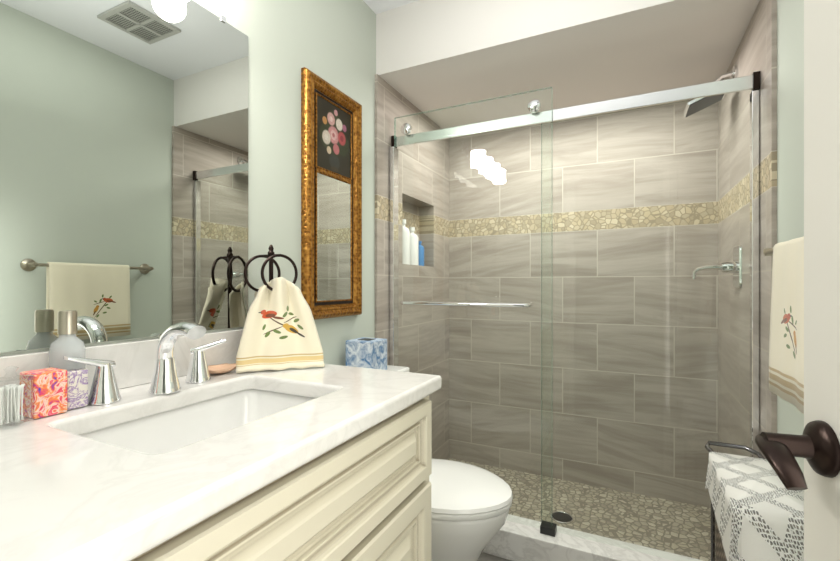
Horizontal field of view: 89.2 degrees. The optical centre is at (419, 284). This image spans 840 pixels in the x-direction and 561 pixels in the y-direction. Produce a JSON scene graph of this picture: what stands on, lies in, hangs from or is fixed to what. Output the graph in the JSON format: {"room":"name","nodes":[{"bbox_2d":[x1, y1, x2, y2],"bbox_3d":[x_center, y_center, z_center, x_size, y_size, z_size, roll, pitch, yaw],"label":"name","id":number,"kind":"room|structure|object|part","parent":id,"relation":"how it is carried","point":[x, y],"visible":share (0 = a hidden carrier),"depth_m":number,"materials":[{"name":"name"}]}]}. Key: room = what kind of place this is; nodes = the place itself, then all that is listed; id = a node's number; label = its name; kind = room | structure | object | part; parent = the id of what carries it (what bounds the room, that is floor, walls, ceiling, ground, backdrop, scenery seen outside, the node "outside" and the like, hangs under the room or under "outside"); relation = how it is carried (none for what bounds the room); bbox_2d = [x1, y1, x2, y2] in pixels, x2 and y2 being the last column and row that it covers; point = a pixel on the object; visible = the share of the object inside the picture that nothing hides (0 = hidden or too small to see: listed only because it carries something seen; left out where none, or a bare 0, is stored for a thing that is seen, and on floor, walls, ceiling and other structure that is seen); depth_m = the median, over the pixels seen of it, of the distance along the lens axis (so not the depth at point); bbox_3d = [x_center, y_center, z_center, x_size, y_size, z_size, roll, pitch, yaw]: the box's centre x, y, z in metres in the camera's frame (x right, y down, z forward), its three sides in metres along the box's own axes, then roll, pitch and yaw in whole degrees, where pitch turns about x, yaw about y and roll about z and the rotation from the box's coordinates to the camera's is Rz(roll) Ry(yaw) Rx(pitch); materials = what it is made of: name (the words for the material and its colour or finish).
{"room":"bathroom","nodes":[
{"label":"bathroom","id":0,"kind":"room"},
{"bbox_2d":[0,0,375,365],"bbox_3d":[-0.723,-0.060,1.187,0.200,2.440,1.940,0,0,26],"label":"wall","id":1,"kind":"structure","parent":0,"point":[332,42],"depth_m":1.51,"materials":[{"name":"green paint"}]},
{"bbox_2d":[0,0,247,352],"bbox_3d":[-0.764,-0.324,0.868,0.006,0.903,1.030,0,0,26],"label":"wall mirror","id":2,"kind":"object","parent":1,"relation":"attached to","point":[123,169],"visible":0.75,"depth_m":0.99,"materials":[{"name":"mirror"}]},
{"bbox_2d":[220,15,225,22],"bbox_3d":[-0.577,-0.777,1.247,0.008,0.015,0.015,0,0,26],"label":"mirror clip","id":3,"kind":"object","parent":2,"relation":"attached to","point":[223,18],"visible":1,"depth_m":1.23,"materials":[{"name":"silver metal"}]},
{"bbox_2d":[301,67,361,319],"bbox_3d":[-0.339,-0.330,1.706,0.033,0.920,0.360,0,0,26],"label":"picture frame","id":4,"kind":"object","parent":1,"relation":"attached to","point":[331,202],"visible":0.9,"depth_m":1.68,"materials":[{"name":"gold wood"}]},
{"bbox_2d":[310,87,352,305],"bbox_3d":[-0.346,-0.330,1.710,0.018,0.816,0.256,0,0,26],"label":"mirror","id":5,"kind":"object","parent":4,"relation":"attached to","point":[332,122],"depth_m":1.69,"materials":[{"name":"grey mirror"}]},
{"bbox_2d":[363,0,418,13],"bbox_3d":[-0.044,-1.330,0.645,1.895,0.100,4.520,0,0,26],"label":"ceiling","id":6,"kind":"structure","parent":0,"point":[378,6],"depth_m":1.94,"materials":[{"name":"white paint"}]},
{"bbox_2d":[376,0,759,128],"bbox_3d":[0.661,-1.135,2.092,1.495,0.290,0.900,0,0,26],"label":"ceiling","id":7,"kind":"structure","parent":0,"point":[434,54],"depth_m":1.87,"materials":[{"name":"white paint"}]},
{"bbox_2d":[448,458,710,560],"bbox_3d":[-0.088,1.200,0.555,1.895,0.120,4.320,0,0,26],"label":"floor","id":8,"kind":"structure","parent":0,"point":[694,528],"depth_m":2.13,"materials":[{"name":"beige stone"}]},
{"bbox_2d":[0,329,441,560],"bbox_3d":[-0.472,0.647,0.759,0.624,1.025,1.149,0,0,26],"label":"bathroom vanity","id":9,"kind":"object","parent":8,"relation":"on","point":[329,462],"visible":0.94,"depth_m":0.71,"materials":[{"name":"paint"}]},
{"bbox_2d":[0,366,33,426],"bbox_3d":[-0.697,0.188,0.726,0.058,0.102,0.058,0,0,26],"label":"jar","id":10,"kind":"object","parent":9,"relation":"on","point":[10,409],"visible":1,"depth_m":0.72,"materials":[{"name":"clear plastic"}]},
{"bbox_2d":[20,367,66,418],"bbox_3d":[-0.698,0.199,0.790,0.056,0.080,0.051,0,0,26],"label":"floral box","id":11,"kind":"object","parent":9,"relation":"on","point":[49,392],"visible":0.77,"depth_m":0.77,"materials":[{"name":"cardboard"}]},
{"bbox_2d":[49,310,85,370],"bbox_3d":[-0.713,0.145,0.862,0.058,0.187,0.058,0,0,26],"label":"toiletry bottle","id":12,"kind":"object","parent":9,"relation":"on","point":[67,342],"visible":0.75,"depth_m":0.85,"materials":[{"name":"white"}]},
{"bbox_2d":[67,368,87,409],"bbox_3d":[-0.670,0.202,0.830,0.017,0.074,0.036,0,0,26],"label":"box","id":13,"kind":"object","parent":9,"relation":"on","point":[77,388],"visible":0.75,"depth_m":0.82,"materials":[{"name":"purple cardboard"}]},
{"bbox_2d":[63,322,226,404],"bbox_3d":[-0.552,0.159,0.941,0.171,0.159,0.333,0,0,26],"label":"faucet","id":14,"kind":"object","parent":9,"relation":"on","point":[104,390],"visible":0.98,"depth_m":0.93,"materials":[{"name":"silver metal"}]},
{"bbox_3d":[-0.655,0.188,0.858,0.058,0.102,0.094,0,0,26],"label":"handle","id":15,"kind":"part","parent":14,"relation":"part of","materials":[{"name":"silver metal"}]},
{"bbox_3d":[-0.538,0.188,1.072,0.081,0.102,0.085,0,0,26],"label":"handle","id":16,"kind":"part","parent":14,"relation":"part of","materials":[{"name":"silver metal"}]},
{"bbox_2d":[208,363,235,373],"bbox_3d":[-0.544,0.231,1.161,0.092,0.016,0.121,0,0,26],"label":"soap dish","id":17,"kind":"object","parent":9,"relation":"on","point":[221,368],"visible":0.79,"depth_m":1.18,"materials":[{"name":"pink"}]},
{"bbox_2d":[236,245,324,372],"bbox_3d":[-0.419,0.058,1.226,0.253,0.363,0.216,0,0,26],"label":"towel stand","id":18,"kind":"object","parent":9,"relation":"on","point":[280,331],"visible":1,"depth_m":1.24,"materials":[{"name":"beige fabric"}]},
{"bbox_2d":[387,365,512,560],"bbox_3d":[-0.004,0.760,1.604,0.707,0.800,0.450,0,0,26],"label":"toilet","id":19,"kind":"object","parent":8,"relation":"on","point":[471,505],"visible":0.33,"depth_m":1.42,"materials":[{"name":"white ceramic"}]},
{"bbox_2d":[346,337,386,369],"bbox_3d":[-0.220,0.291,1.757,0.125,0.136,0.125,0,0,26],"label":"tissue box","id":20,"kind":"object","parent":19,"relation":"on","point":[364,352],"visible":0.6,"depth_m":1.71,"materials":[{"name":"blue cardboard"}]},
{"bbox_3d":[0.079,0.735,1.564,0.524,0.049,0.388,0,0,26],"label":"seat","id":21,"kind":"part","parent":19,"relation":"part of","materials":[{"name":"white ceramic"}]},
{"bbox_2d":[552,512,571,521],"bbox_3d":[0.695,1.137,2.087,0.100,0.004,0.100,0,0,26],"label":"floor drain","id":22,"kind":"object","parent":8,"relation":"on","point":[560,516],"depth_m":2.08,"materials":[{"name":"black metal"}]},
{"bbox_2d":[551,511,572,523],"bbox_3d":[0.695,1.137,2.087,0.107,0.008,0.107,0,0,26],"label":"ring","id":23,"kind":"object","parent":8,"relation":"on","point":[571,521],"depth_m":2.06,"materials":[{"name":"silver metal"}]},
{"bbox_2d":[483,514,703,560],"bbox_3d":[0.520,1.100,1.802,1.495,0.120,0.140,0,0,26],"label":"shower curb","id":24,"kind":"structure","parent":8,"relation":"on","point":[518,539],"depth_m":1.74,"materials":[{"name":"stone"}]},
{"bbox_2d":[390,71,759,560],"bbox_3d":[0.511,0.106,1.783,1.469,1.866,0.114,0,0,26],"label":"enclosure","id":25,"kind":"object","parent":24,"relation":"on","point":[736,85],"visible":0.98,"depth_m":1.74,"materials":[{"name":"clear glass"}]},
{"bbox_3d":[0.188,0.085,1.914,0.618,0.018,0.067,0,0,26],"label":"handle","id":26,"kind":"part","parent":25,"relation":"part of","materials":[{"name":"silver metal"}]},
{"bbox_2d":[705,441,803,560],"bbox_3d":[0.961,0.846,1.218,0.201,0.626,0.471,0,0,26],"label":"basket","id":27,"kind":"object","parent":8,"relation":"on","point":[757,510],"visible":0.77,"depth_m":1.10,"materials":[{"name":"white fabric"}]},
{"bbox_2d":[777,0,803,492],"bbox_3d":[1.042,-0.060,0.938,0.200,2.440,3.040,0,0,26],"label":"wall","id":28,"kind":"structure","parent":0,"point":[790,126],"depth_m":1.24,"materials":[{"name":"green paint"}]},
{"bbox_2d":[375,0,776,432],"bbox_3d":[0.462,0.085,1.682,1.495,2.150,0.012,0,0,26],"label":"tiled wall","id":29,"kind":"structure","parent":28,"relation":"attached to","point":[773,158],"depth_m":1.35,"materials":[{"name":"beige tile"}]},
{"bbox_2d":[718,0,769,458],"bbox_3d":[1.325,0.085,1.761,0.012,2.150,0.888,0,0,26],"label":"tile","id":30,"kind":"structure","parent":28,"relation":"attached to","point":[751,55],"depth_m":1.71,"materials":[{"name":"beige tile"}]},
{"bbox_2d":[683,65,736,117],"bbox_3d":[1.262,-0.852,1.855,0.182,0.166,0.156,0,0,26],"label":"shower head","id":31,"kind":"object","parent":30,"relation":"attached to","point":[706,100],"visible":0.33,"depth_m":1.84},
{"bbox_2d":[692,245,741,287],"bbox_3d":[1.255,-0.075,1.810,0.155,0.176,0.134,0,0,26],"label":"shower valve","id":32,"kind":"object","parent":30,"relation":"attached to","point":[737,260],"depth_m":1.77,"materials":[{"name":"silver metal"}]},
{"bbox_2d":[763,236,803,413],"bbox_3d":[0.896,0.075,0.976,0.093,0.400,0.600,0,0,26],"label":"towel","id":33,"kind":"object","parent":28,"relation":"attached to","point":[786,360],"visible":0.5,"depth_m":1.01,"materials":[{"name":"beige fabric"}]},
{"bbox_2d":[755,0,839,560],"bbox_3d":[0.378,0.139,0.163,0.174,2.018,0.770,0,0,18],"label":"door leaf","id":34,"kind":"structure","parent":28,"relation":"in","point":[815,445],"depth_m":0.49,"materials":[{"name":"white paint"}]},
{"bbox_3d":[0.427,0.188,0.484,0.069,0.062,0.096,0,0,18],"label":"handle","id":35,"kind":"part","parent":34,"relation":"part of","materials":[{"name":"brown metal"}]},
{"bbox_3d":[0.858,-0.060,2.608,1.595,2.440,0.200,0,0,26],"label":"wall","id":36,"kind":"structure","parent":0,"visible":0},
{"bbox_2d":[449,99,717,507],"bbox_3d":[0.856,0.075,2.491,1.495,2.130,0.012,0,0,26],"label":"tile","id":37,"kind":"structure","parent":36,"relation":"attached to","point":[614,264],"depth_m":2.42,"materials":[{"name":"grey tile"}]},
{"bbox_3d":[-0.101,-0.060,2.575,0.100,2.440,1.100,0,0,26],"label":"wall","id":38,"kind":"structure","parent":0,"visible":0},
{"bbox_2d":[379,76,448,459],"bbox_3d":[-0.053,0.085,2.433,0.112,2.150,0.888,0,0,26],"label":"tiled wall","id":39,"kind":"structure","parent":38,"relation":"attached to","point":[393,103],"depth_m":2.44,"materials":[{"name":"grey tile"}]},
{"bbox_2d":[402,219,409,264],"bbox_3d":[-0.095,-0.236,2.349,0.080,0.250,0.080,0,0,26],"label":"bottle","id":40,"kind":"object","parent":39,"relation":"in","point":[406,251],"depth_m":2.32,"materials":[{"name":"white plastic"}]},
{"bbox_2d":[409,227,418,264],"bbox_3d":[-0.046,-0.221,2.448,0.076,0.220,0.076,0,0,26],"label":"bottle","id":41,"kind":"object","parent":39,"relation":"in","point":[415,260],"depth_m":2.42,"materials":[{"name":"white plastic"}]},
{"bbox_2d":[419,241,423,265],"bbox_3d":[-0.003,-0.186,2.538,0.056,0.150,0.056,0,0,26],"label":"bottle","id":42,"kind":"object","parent":39,"relation":"in","point":[421,255],"depth_m":2.51,"materials":[{"name":"blue plastic"}]}
]}

